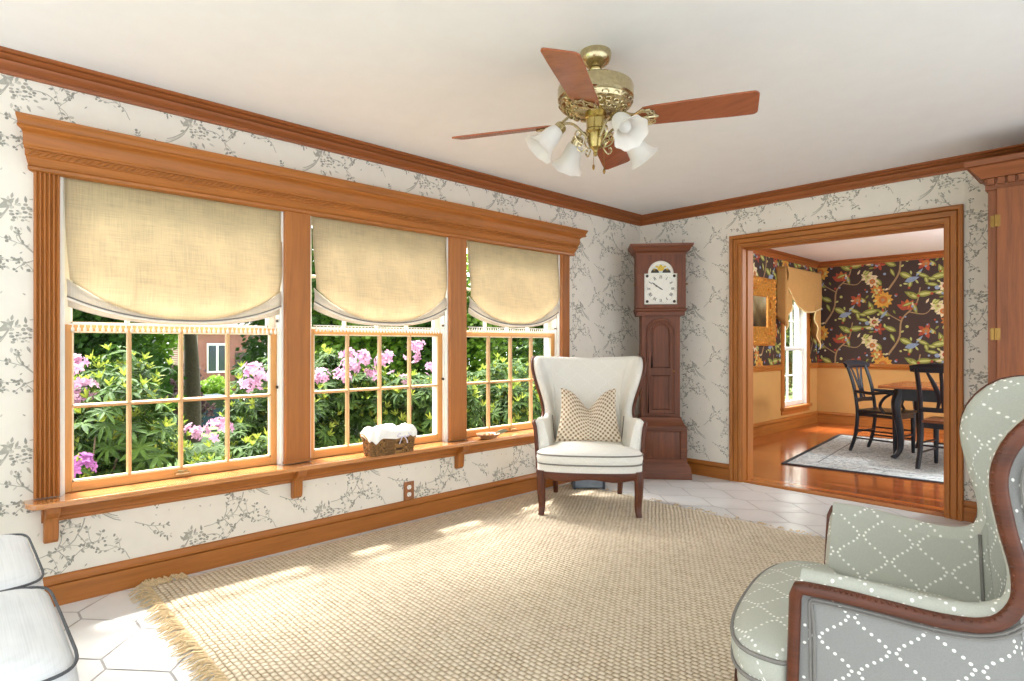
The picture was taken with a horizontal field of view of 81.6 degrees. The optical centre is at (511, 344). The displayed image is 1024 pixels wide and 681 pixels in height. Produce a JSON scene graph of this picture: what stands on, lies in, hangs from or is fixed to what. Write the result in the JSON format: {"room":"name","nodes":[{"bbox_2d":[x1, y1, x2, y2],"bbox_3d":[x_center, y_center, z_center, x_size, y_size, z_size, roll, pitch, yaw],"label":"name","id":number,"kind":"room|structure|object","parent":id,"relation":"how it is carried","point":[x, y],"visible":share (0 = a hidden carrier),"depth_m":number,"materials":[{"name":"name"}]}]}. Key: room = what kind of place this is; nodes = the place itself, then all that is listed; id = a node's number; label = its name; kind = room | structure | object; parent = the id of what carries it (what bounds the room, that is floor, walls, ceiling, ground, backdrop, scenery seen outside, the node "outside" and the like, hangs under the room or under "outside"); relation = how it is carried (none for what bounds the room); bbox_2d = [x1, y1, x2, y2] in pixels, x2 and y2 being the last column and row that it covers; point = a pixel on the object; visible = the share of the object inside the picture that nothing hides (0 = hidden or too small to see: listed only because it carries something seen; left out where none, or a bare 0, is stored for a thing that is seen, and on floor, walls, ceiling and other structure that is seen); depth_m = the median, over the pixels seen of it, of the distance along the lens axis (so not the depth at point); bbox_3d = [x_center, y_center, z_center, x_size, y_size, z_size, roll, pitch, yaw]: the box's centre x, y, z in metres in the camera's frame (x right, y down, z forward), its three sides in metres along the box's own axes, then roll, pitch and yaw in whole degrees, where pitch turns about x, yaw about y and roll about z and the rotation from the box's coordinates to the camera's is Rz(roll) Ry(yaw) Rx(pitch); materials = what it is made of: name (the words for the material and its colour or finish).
{"room":"living room","nodes":[
{"label":"living room","id":0,"kind":"room"},
{"bbox_2d":[0,73,816,576],"bbox_3d":[0.536,-0.040,5.286,11.260,2.440,0.184,0,0,-44],"label":"wall","id":1,"kind":"structure","parent":0,"point":[603,321],"depth_m":3.23,"materials":[{"name":"beige paper"}]},
{"bbox_2d":[33,172,283,498],"bbox_3d":[-1.771,-0.043,3.075,1.122,1.505,0.210,0,0,-44],"label":"window","id":2,"kind":"structure","parent":1,"relation":"in","point":[68,484],"depth_m":2.75,"materials":[{"name":"beige wood"}]},
{"bbox_2d":[64,178,281,334],"bbox_3d":[-1.675,-0.415,3.049,1.002,0.710,0.069,0,0,-44],"label":"roman shade","id":3,"kind":"object","parent":2,"relation":"attached to","point":[135,255],"visible":1,"depth_m":2.99,"materials":[{"name":"fabric"}]},
{"bbox_2d":[23,429,533,543],"bbox_3d":[-0.788,0.787,3.833,3.662,0.202,0.165,0,0,-44],"label":"window sill","id":4,"kind":"structure","parent":1,"relation":"attached to","point":[54,509],"depth_m":3.17,"materials":[{"name":"brown wood"}]},
{"bbox_2d":[360,423,416,456],"bbox_3d":[-0.780,0.595,3.768,0.395,0.181,0.189,0,0,-44],"label":"basket","id":5,"kind":"object","parent":4,"relation":"on","point":[384,439],"visible":1,"depth_m":3.69,"materials":[{"name":"wicker"}]},
{"bbox_2d":[476,429,507,438],"bbox_3d":[-0.141,0.657,4.383,0.266,0.058,0.176,0,0,-44],"label":"decorative dish","id":6,"kind":"object","parent":4,"relation":"on","point":[484,435],"visible":1,"depth_m":4.36,"materials":[{"name":"beige ceramic"}]},
{"bbox_2d":[476,432,499,438],"bbox_3d":[-0.173,0.668,4.352,0.176,0.036,0.176,0,0,-44],"label":"bowl","id":7,"kind":"object","parent":6,"relation":"on","point":[484,435],"depth_m":4.32,"materials":[{"name":"beige ceramic"}]},
{"bbox_2d":[283,211,311,463],"bbox_3d":[-1.277,-0.050,3.478,0.162,1.460,0.126,0,0,-44],"label":"window post","id":8,"kind":"object","parent":1,"relation":"attached to","point":[296,226],"visible":0.91,"depth_m":3.42,"materials":[{"name":"brown wood"}]},
{"bbox_2d":[15,111,587,255],"bbox_3d":[-0.762,-0.874,3.838,3.776,0.217,0.134,0,0,-44],"label":"cornice","id":9,"kind":"structure","parent":1,"relation":"attached to","point":[65,149],"depth_m":3.22,"materials":[{"name":"brown wood"}]},
{"bbox_2d":[42,473,567,606],"bbox_3d":[-1.103,1.111,3.592,6.550,0.138,0.022,0,0,-44],"label":"baseboard","id":10,"kind":"structure","parent":1,"relation":"attached to","point":[78,585],"depth_m":3.31,"materials":[{"name":"brown wood"}]},
{"bbox_2d":[0,46,641,225],"bbox_3d":[-1.083,-1.216,3.571,6.550,0.088,0.080,0,0,-44],"label":"crown molding","id":11,"kind":"structure","parent":1,"relation":"attached to","point":[13,62],"depth_m":3.28,"materials":[{"name":"brown wood"}]},
{"bbox_2d":[311,216,447,459],"bbox_3d":[-0.890,-0.043,3.930,1.033,1.505,0.184,0,0,-44],"label":"window","id":12,"kind":"structure","parent":1,"relation":"in","point":[439,385],"depth_m":3.98,"materials":[{"name":"beige wood"}]},
{"bbox_2d":[312,216,446,333],"bbox_3d":[-0.818,-0.425,3.862,0.995,0.690,0.071,0,0,-44],"label":"roman shade","id":13,"kind":"object","parent":12,"relation":"attached to","point":[375,276],"visible":1,"depth_m":3.81,"materials":[{"name":"fabric"}]},
{"bbox_2d":[404,481,413,500],"bbox_3d":[-0.693,0.980,3.988,0.082,0.124,0.009,0,0,-44],"label":"wall outlet","id":14,"kind":"object","parent":1,"relation":"attached to","point":[408,486],"visible":1,"depth_m":3.98,"materials":[{"name":"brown plastic"}]},
{"bbox_2d":[448,237,467,440],"bbox_3d":[-0.420,-0.050,4.293,0.162,1.460,0.126,0,0,-44],"label":"window post","id":15,"kind":"object","parent":1,"relation":"attached to","point":[457,247],"visible":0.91,"depth_m":4.24,"materials":[{"name":"brown wood"}]},
{"bbox_2d":[467,246,569,437],"bbox_3d":[0.013,-0.043,4.771,1.136,1.505,0.210,0,0,-44],"label":"window","id":16,"kind":"structure","parent":1,"relation":"in","point":[551,341],"depth_m":4.88,"materials":[{"name":"beige wood"}]},
{"bbox_2d":[467,241,559,333],"bbox_3d":[0.042,-0.432,4.681,0.990,0.675,0.069,0,0,-44],"label":"roman shade","id":17,"kind":"object","parent":16,"relation":"attached to","point":[511,287],"visible":1,"depth_m":4.63,"materials":[{"name":"fabric"}]},
{"bbox_2d":[753,276,776,345],"bbox_3d":[3.148,-0.435,7.596,1.070,0.890,0.064,0,0,-44],"label":"framed picture","id":18,"kind":"object","parent":1,"relation":"attached to","point":[764,289],"visible":0.64,"depth_m":7.73},
{"bbox_2d":[753,302,817,414],"bbox_3d":[2.998,0.058,7.587,4.520,1.825,0.220,0,0,-44],"label":"window","id":19,"kind":"structure","parent":1,"relation":"in","point":[800,402],"depth_m":8.80,"materials":[{"name":"white wood"}]},
{"bbox_2d":[753,411,817,437],"bbox_3d":[3.048,1.094,7.535,4.520,0.172,0.024,0,0,-44],"label":"baseboard","id":20,"kind":"structure","parent":1,"relation":"attached to","point":[776,425],"depth_m":8.21,"materials":[{"name":"brown wood"}]},
{"bbox_2d":[753,249,819,268],"bbox_3d":[3.067,-1.216,7.514,4.520,0.088,0.080,0,0,-44],"label":"crown molding","id":21,"kind":"structure","parent":1,"relation":"attached to","point":[771,253],"depth_m":8.24,"materials":[{"name":"brown wood"}]},
{"bbox_2d":[776,266,821,348],"bbox_3d":[4.108,-0.498,8.444,1.264,1.124,0.170,0,0,-44],"label":"window valance","id":22,"kind":"object","parent":1,"relation":"attached to","point":[804,287],"visible":1,"depth_m":8.25,"materials":[{"name":"beige fabric"}]},
{"bbox_2d":[162,369,792,466],"bbox_3d":[-15.627,2.555,38.219,90.000,1.850,69.810,0,0,-44],"label":"lawn","id":23,"kind":"structure","parent":0,"point":[214,429],"depth_m":15.62,"materials":[{"name":"green plant"}]},
{"bbox_2d":[73,308,133,358],"bbox_3d":[-11.883,-0.134,13.878,5.403,5.947,5.764,0,0,-44],"label":"tree","id":24,"kind":"object","parent":23,"relation":"on","point":[89,335],"visible":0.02,"depth_m":13.67,"materials":[{"name":"green plant"}]},
{"bbox_2d":[74,367,185,478],"bbox_3d":[-2.723,0.887,3.755,1.301,1.501,1.234,0,0,13],"label":"bush","id":25,"kind":"object","parent":23,"relation":"on","point":[149,456],"visible":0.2,"depth_m":3.63,"materials":[{"name":"green plant"}]},
{"bbox_2d":[73,282,186,428],"bbox_3d":[-9.515,-0.128,13.571,4.678,5.569,4.376,0,0,-36],"label":"tree","id":26,"kind":"object","parent":23,"relation":"on","point":[119,339],"visible":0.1,"depth_m":13.27,"materials":[{"name":"green plant"}]},
{"bbox_2d":[74,342,193,470],"bbox_3d":[-2.951,0.809,4.436,1.128,1.655,1.599,0,0,-41],"label":"bush","id":27,"kind":"object","parent":23,"relation":"on","point":[99,373],"visible":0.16,"depth_m":4.07,"materials":[{"name":"green plant"}]},
{"bbox_2d":[105,322,183,364],"bbox_3d":[-14.712,-0.301,23.435,4.452,7.792,4.768,0,0,-19],"label":"tree","id":28,"kind":"object","parent":23,"relation":"on","point":[161,340],"visible":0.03,"depth_m":23.02,"materials":[{"name":"green plant"}]},
{"bbox_2d":[116,363,216,422],"bbox_3d":[-10.778,1.766,17.966,3.028,2.569,3.244,0,0,-44],"label":"shrub","id":29,"kind":"object","parent":23,"relation":"on","point":[205,406],"visible":0.06,"depth_m":17.91,"materials":[{"name":"green plant"}]},
{"bbox_2d":[168,394,248,432],"bbox_3d":[-11.801,2.655,22.410,4.350,1.450,1.810,0,0,-44],"label":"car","id":30,"kind":"object","parent":23,"relation":"on","point":[220,404],"visible":0.02,"depth_m":22.00,"materials":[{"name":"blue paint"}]},
{"bbox_2d":[200,374,232,394],"bbox_3d":[-14.375,2.480,28.354,2.184,2.236,2.108,0,0,-44],"label":"shrub","id":31,"kind":"object","parent":23,"relation":"on","point":[215,387],"visible":0.3,"depth_m":27.96,"materials":[{"name":"green plant"}]},
{"bbox_2d":[169,322,267,390],"bbox_3d":[-23.421,-0.120,48.580,7.452,7.200,9.050,0,0,-44],"label":"brick house","id":32,"kind":"object","parent":23,"relation":"on","point":[211,347],"visible":0.25,"depth_m":44.41,"materials":[{"name":"red brick"}]},
{"bbox_2d":[177,417,267,465],"bbox_3d":[-2.002,1.066,4.488,1.287,1.146,1.238,0,0,43],"label":"bush","id":33,"kind":"object","parent":23,"relation":"on","point":[258,446],"visible":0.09,"depth_m":4.19,"materials":[{"name":"green plant"}]},
{"bbox_2d":[183,234,312,442],"bbox_3d":[-9.379,-2.434,16.387,9.675,11.162,10.695,0,0,-44],"label":"tree","id":34,"kind":"object","parent":23,"relation":"on","point":[192,409],"visible":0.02,"depth_m":16.15,"materials":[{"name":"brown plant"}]},
{"bbox_2d":[211,355,342,458],"bbox_3d":[-2.058,0.846,5.261,1.191,1.582,1.353,0,0,-44],"label":"bush","id":35,"kind":"object","parent":23,"relation":"on","point":[254,417],"visible":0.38,"depth_m":4.89,"materials":[{"name":"green plant"}]},
{"bbox_2d":[230,243,372,399],"bbox_3d":[-5.125,-0.290,14.951,4.370,5.523,3.674,0,0,-44],"label":"tree","id":36,"kind":"object","parent":23,"relation":"on","point":[253,352],"visible":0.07,"depth_m":14.30,"materials":[{"name":"green plant"}]},
{"bbox_2d":[315,344,422,445],"bbox_3d":[-1.537,0.809,5.835,1.442,1.655,1.703,0,0,-44],"label":"bush","id":37,"kind":"object","parent":23,"relation":"on","point":[331,372],"visible":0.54,"depth_m":5.33,"materials":[{"name":"green plant"}]},
{"bbox_2d":[312,241,431,411],"bbox_3d":[-3.605,-0.230,14.399,3.810,5.128,3.566,0,0,-29],"label":"tree","id":38,"kind":"object","parent":23,"relation":"on","point":[366,340],"visible":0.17,"depth_m":13.66,"materials":[{"name":"green plant"}]},
{"bbox_2d":[369,265,481,392],"bbox_3d":[-1.929,-0.303,14.379,3.115,5.070,3.510,0,0,-32],"label":"tree","id":39,"kind":"object","parent":23,"relation":"on","point":[425,353],"visible":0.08,"depth_m":13.70,"materials":[{"name":"green plant"}]},
{"bbox_2d":[369,340,484,435],"bbox_3d":[-0.811,0.791,5.589,1.081,1.693,1.204,0,0,-10],"label":"bush","id":40,"kind":"object","parent":23,"relation":"on","point":[424,395],"visible":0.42,"depth_m":5.24,"materials":[{"name":"green plant"}]},
{"bbox_2d":[467,352,541,427],"bbox_3d":[-0.216,0.855,6.031,1.227,1.561,1.098,0,0,-25],"label":"bush","id":41,"kind":"object","parent":23,"relation":"on","point":[498,409],"visible":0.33,"depth_m":5.80,"materials":[{"name":"green plant"}]},
{"bbox_2d":[467,248,543,414],"bbox_3d":[-0.268,-0.508,13.892,3.267,5.220,3.539,0,0,-44],"label":"tree","id":42,"kind":"object","parent":23,"relation":"on","point":[480,343],"visible":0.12,"depth_m":13.41,"materials":[{"name":"green plant"}]},
{"bbox_2d":[467,294,543,399],"bbox_3d":[0.813,-0.586,13.996,3.480,5.228,3.528,0,0,-44],"label":"tree","id":43,"kind":"object","parent":23,"relation":"on","point":[538,341],"visible":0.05,"depth_m":13.55,"materials":[{"name":"green plant"}]},
{"bbox_2d":[480,342,542,402],"bbox_3d":[0.389,0.766,6.884,1.282,1.743,1.498,0,0,34],"label":"bush","id":44,"kind":"object","parent":23,"relation":"on","point":[517,374],"visible":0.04,"depth_m":6.71,"materials":[{"name":"green plant"}]},
{"bbox_2d":[785,318,793,400],"bbox_3d":[5.116,0.547,11.579,1.778,2.178,1.517,0,0,-44],"label":"bush","id":45,"kind":"object","parent":23,"relation":"on","point":[787,331],"visible":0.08,"depth_m":11.32,"materials":[{"name":"green plant"}]},
{"bbox_2d":[786,300,793,393],"bbox_3d":[10.828,-0.390,22.523,4.521,4.584,4.612,0,0,-44],"label":"tree","id":46,"kind":"object","parent":23,"relation":"on","point":[793,300],"visible":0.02,"depth_m":21.73,"materials":[{"name":"green plant"}]},
{"bbox_2d":[0,0,1023,261],"bbox_3d":[2.268,-1.360,3.637,11.500,0.200,5.200,0,0,-44],"label":"ceiling","id":47,"kind":"structure","parent":0,"point":[846,88],"depth_m":2.74,"materials":[{"name":"paint"}]},
{"bbox_2d":[452,45,759,175],"bbox_3d":[0.359,-0.997,2.554,1.000,0.526,1.000,0,0,-27],"label":"ceiling fan","id":48,"kind":"object","parent":47,"relation":"hanging from","point":[596,96],"visible":1,"depth_m":2.46,"materials":[{"name":"brown wood"}]},
{"bbox_2d":[55,422,971,680],"bbox_3d":[2.288,1.255,3.573,11.440,0.150,5.080,0,0,-44],"label":"floor","id":49,"kind":"structure","parent":0,"point":[113,639],"depth_m":4.33,"materials":[{"name":"white tile"}]},
{"bbox_2d":[0,533,78,680],"bbox_3d":[-1.651,0.738,1.382,0.910,0.885,1.282,0,0,-44],"label":"sofa","id":50,"kind":"object","parent":49,"relation":"on","point":[34,644],"visible":1,"depth_m":1.40,"materials":[{"name":"fabric"}]},
{"bbox_2d":[0,534,43,589],"bbox_3d":[-1.793,0.744,1.687,0.697,0.212,0.645,0,0,-44],"label":"seat cushion","id":51,"kind":"object","parent":50,"relation":"on","point":[19,569],"depth_m":1.79,"materials":[{"name":"fabric"}]},
{"bbox_2d":[0,589,78,680],"bbox_3d":[-1.354,0.744,1.225,0.697,0.212,0.645,0,0,-44],"label":"seat cushion","id":52,"kind":"object","parent":50,"relation":"on","point":[34,644],"depth_m":1.32,"materials":[{"name":"fabric"}]},
{"bbox_2d":[127,483,824,680],"bbox_3d":[0.300,1.163,2.947,3.286,0.030,2.853,0,0,-44],"label":"area rug","id":53,"kind":"object","parent":49,"relation":"on","point":[586,588],"visible":0.83,"depth_m":2.73,"materials":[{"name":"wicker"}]},
{"bbox_2d":[571,480,604,488],"bbox_3d":[0.624,1.107,4.875,0.260,0.118,0.176,0,0,0],"label":"storage box","id":54,"kind":"object","parent":53,"relation":"on","point":[583,483],"visible":0.34,"depth_m":4.79,"materials":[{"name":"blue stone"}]},
{"bbox_2d":[531,356,647,517],"bbox_3d":[0.567,0.631,4.396,0.889,1.089,0.837,0,0,6],"label":"chair","id":55,"kind":"object","parent":53,"relation":"on","point":[588,379],"visible":0.94,"depth_m":4.42,"materials":[{"name":"fabric"}]},
{"bbox_2d":[555,388,621,441],"bbox_3d":[0.564,0.518,4.375,0.484,0.389,0.188,0,0,6],"label":"throw pillow","id":56,"kind":"object","parent":55,"relation":"on","point":[598,422],"visible":0.95,"depth_m":4.33,"materials":[{"name":"beige fabric"}]},
{"bbox_2d":[537,441,642,465],"bbox_3d":[0.555,0.758,4.291,0.736,0.125,0.619,0,0,6],"label":"seat cushion","id":57,"kind":"object","parent":55,"relation":"on","point":[549,453],"depth_m":4.03,"materials":[{"name":"fabric"}]},
{"bbox_2d":[730,375,1023,680],"bbox_3d":[1.047,0.631,1.561,0.837,1.089,0.889,0,0,34],"label":"chair","id":58,"kind":"object","parent":53,"relation":"on","point":[893,597],"visible":1,"depth_m":1.36,"materials":[{"name":"fabric"}]},
{"bbox_2d":[731,561,958,680],"bbox_3d":[0.959,0.758,1.620,0.619,0.125,0.736,0,0,34],"label":"seat cushion","id":59,"kind":"object","parent":58,"relation":"on","point":[760,642],"depth_m":1.48,"materials":[{"name":"fabric"}]},
{"bbox_2d":[628,243,693,479],"bbox_3d":[1.327,0.141,5.324,0.546,2.078,0.290,0,0,6],"label":"grandfather clock","id":60,"kind":"object","parent":49,"relation":"on","point":[660,283],"visible":0.89,"depth_m":5.25,"materials":[{"name":"brown wood"}]},
{"bbox_2d":[634,254,687,308],"bbox_3d":[1.332,-0.568,5.351,0.451,0.485,0.480,0,0,-44],"label":"hood","id":61,"kind":"object","parent":60,"relation":"attached to","point":[659,279],"depth_m":5.26,"materials":[{"name":"brown wood"}]},
{"bbox_2d":[781,434,943,483],"bbox_3d":[4.430,1.175,6.023,2.500,0.009,2.500,0,0,40],"label":"dining rug","id":62,"kind":"object","parent":49,"relation":"on","point":[833,453],"visible":0.58,"depth_m":6.01,"materials":[{"name":"grey carpet"}]},
{"bbox_2d":[843,360,916,453],"bbox_3d":[4.030,0.670,6.518,0.561,1.006,0.575,0,0,-34],"label":"dining chair","id":63,"kind":"object","parent":62,"relation":"on","point":[874,412],"visible":0.88,"depth_m":6.51,"materials":[{"name":"black paint"}]},
{"bbox_2d":[878,381,939,458],"bbox_3d":[4.804,0.799,5.854,1.070,0.764,1.820,0,0,-44],"label":"dining table","id":64,"kind":"object","parent":62,"relation":"on","point":[905,390],"visible":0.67,"depth_m":6.09,"materials":[{"name":"black paint"}]},
{"bbox_2d":[909,363,943,468],"bbox_3d":[4.103,0.670,5.545,0.573,1.006,0.500,0,0,-36],"label":"dining chair","id":65,"kind":"object","parent":62,"relation":"on","point":[935,423],"visible":0.6,"depth_m":5.57,"materials":[{"name":"black paint"}]},
{"bbox_2d":[964,152,1023,382],"bbox_3d":[3.344,0.046,3.246,0.520,2.268,1.320,0,0,-44],"label":"tall cabinet","id":66,"kind":"object","parent":49,"relation":"on","point":[1002,177],"visible":0.59,"depth_m":3.47,"materials":[{"name":"brown wood"}]},
{"bbox_2d":[640,170,987,501],"bbox_3d":[2.958,-0.040,4.210,0.191,2.440,5.080,0,0,-44],"label":"wall","id":67,"kind":"structure","parent":0,"point":[704,327],"depth_m":5.16,"materials":[{"name":"beige paper"}]},
{"bbox_2d":[640,143,1023,225],"bbox_3d":[2.861,-1.216,4.117,0.080,0.088,4.720,0,0,-44],"label":"crown molding","id":68,"kind":"structure","parent":67,"relation":"attached to","point":[956,163],"depth_m":4.53,"materials":[{"name":"brown wood"}]},
{"bbox_2d":[687,458,976,521],"bbox_3d":[2.882,1.111,4.137,0.022,0.138,4.720,0,0,-44],"label":"baseboard","id":69,"kind":"structure","parent":67,"relation":"attached to","point":[698,467],"depth_m":5.25,"materials":[{"name":"brown wood"}]},
{"bbox_2d":[744,480,943,516],"bbox_3d":[2.506,1.174,4.614,0.090,0.012,1.408,0,0,-44],"label":"threshold","id":70,"kind":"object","parent":67,"relation":"attached to","point":[929,512],"depth_m":4.51,"materials":[{"name":"brown wood"}]},
{"bbox_2d":[729,204,963,520],"bbox_3d":[2.535,0.117,4.641,0.231,2.125,1.642,0,0,-44],"label":"door frame","id":71,"kind":"structure","parent":67,"relation":"in","point":[950,218],"depth_m":4.46,"materials":[{"name":"brown wood"}]},
{"bbox_2d":[817,257,943,417],"bbox_3d":[6.264,-0.040,7.559,0.184,2.440,4.780,0,0,-44],"label":"wall","id":72,"kind":"structure","parent":0,"point":[888,312],"depth_m":8.49,"materials":[{"name":"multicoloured paper"}]},
{"bbox_2d":[817,363,910,369],"bbox_3d":[6.251,0.310,7.422,0.032,0.080,4.600,0,0,-44],"label":"chair rail","id":73,"kind":"object","parent":72,"relation":"attached to","point":[820,365],"visible":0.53,"depth_m":8.49,"materials":[{"name":"brown wood"}]},
{"bbox_2d":[817,250,943,268],"bbox_3d":[6.234,-1.216,7.405,0.080,0.088,4.600,0,0,-44],"label":"crown molding","id":74,"kind":"structure","parent":72,"relation":"attached to","point":[931,254],"depth_m":8.42,"materials":[{"name":"brown wood"}]},
{"bbox_2d":[818,411,943,432],"bbox_3d":[6.254,1.094,7.425,0.024,0.172,4.600,0,0,-44],"label":"baseboard","id":75,"kind":"structure","parent":72,"relation":"attached to","point":[823,416],"depth_m":8.71,"materials":[{"name":"brown wood"}]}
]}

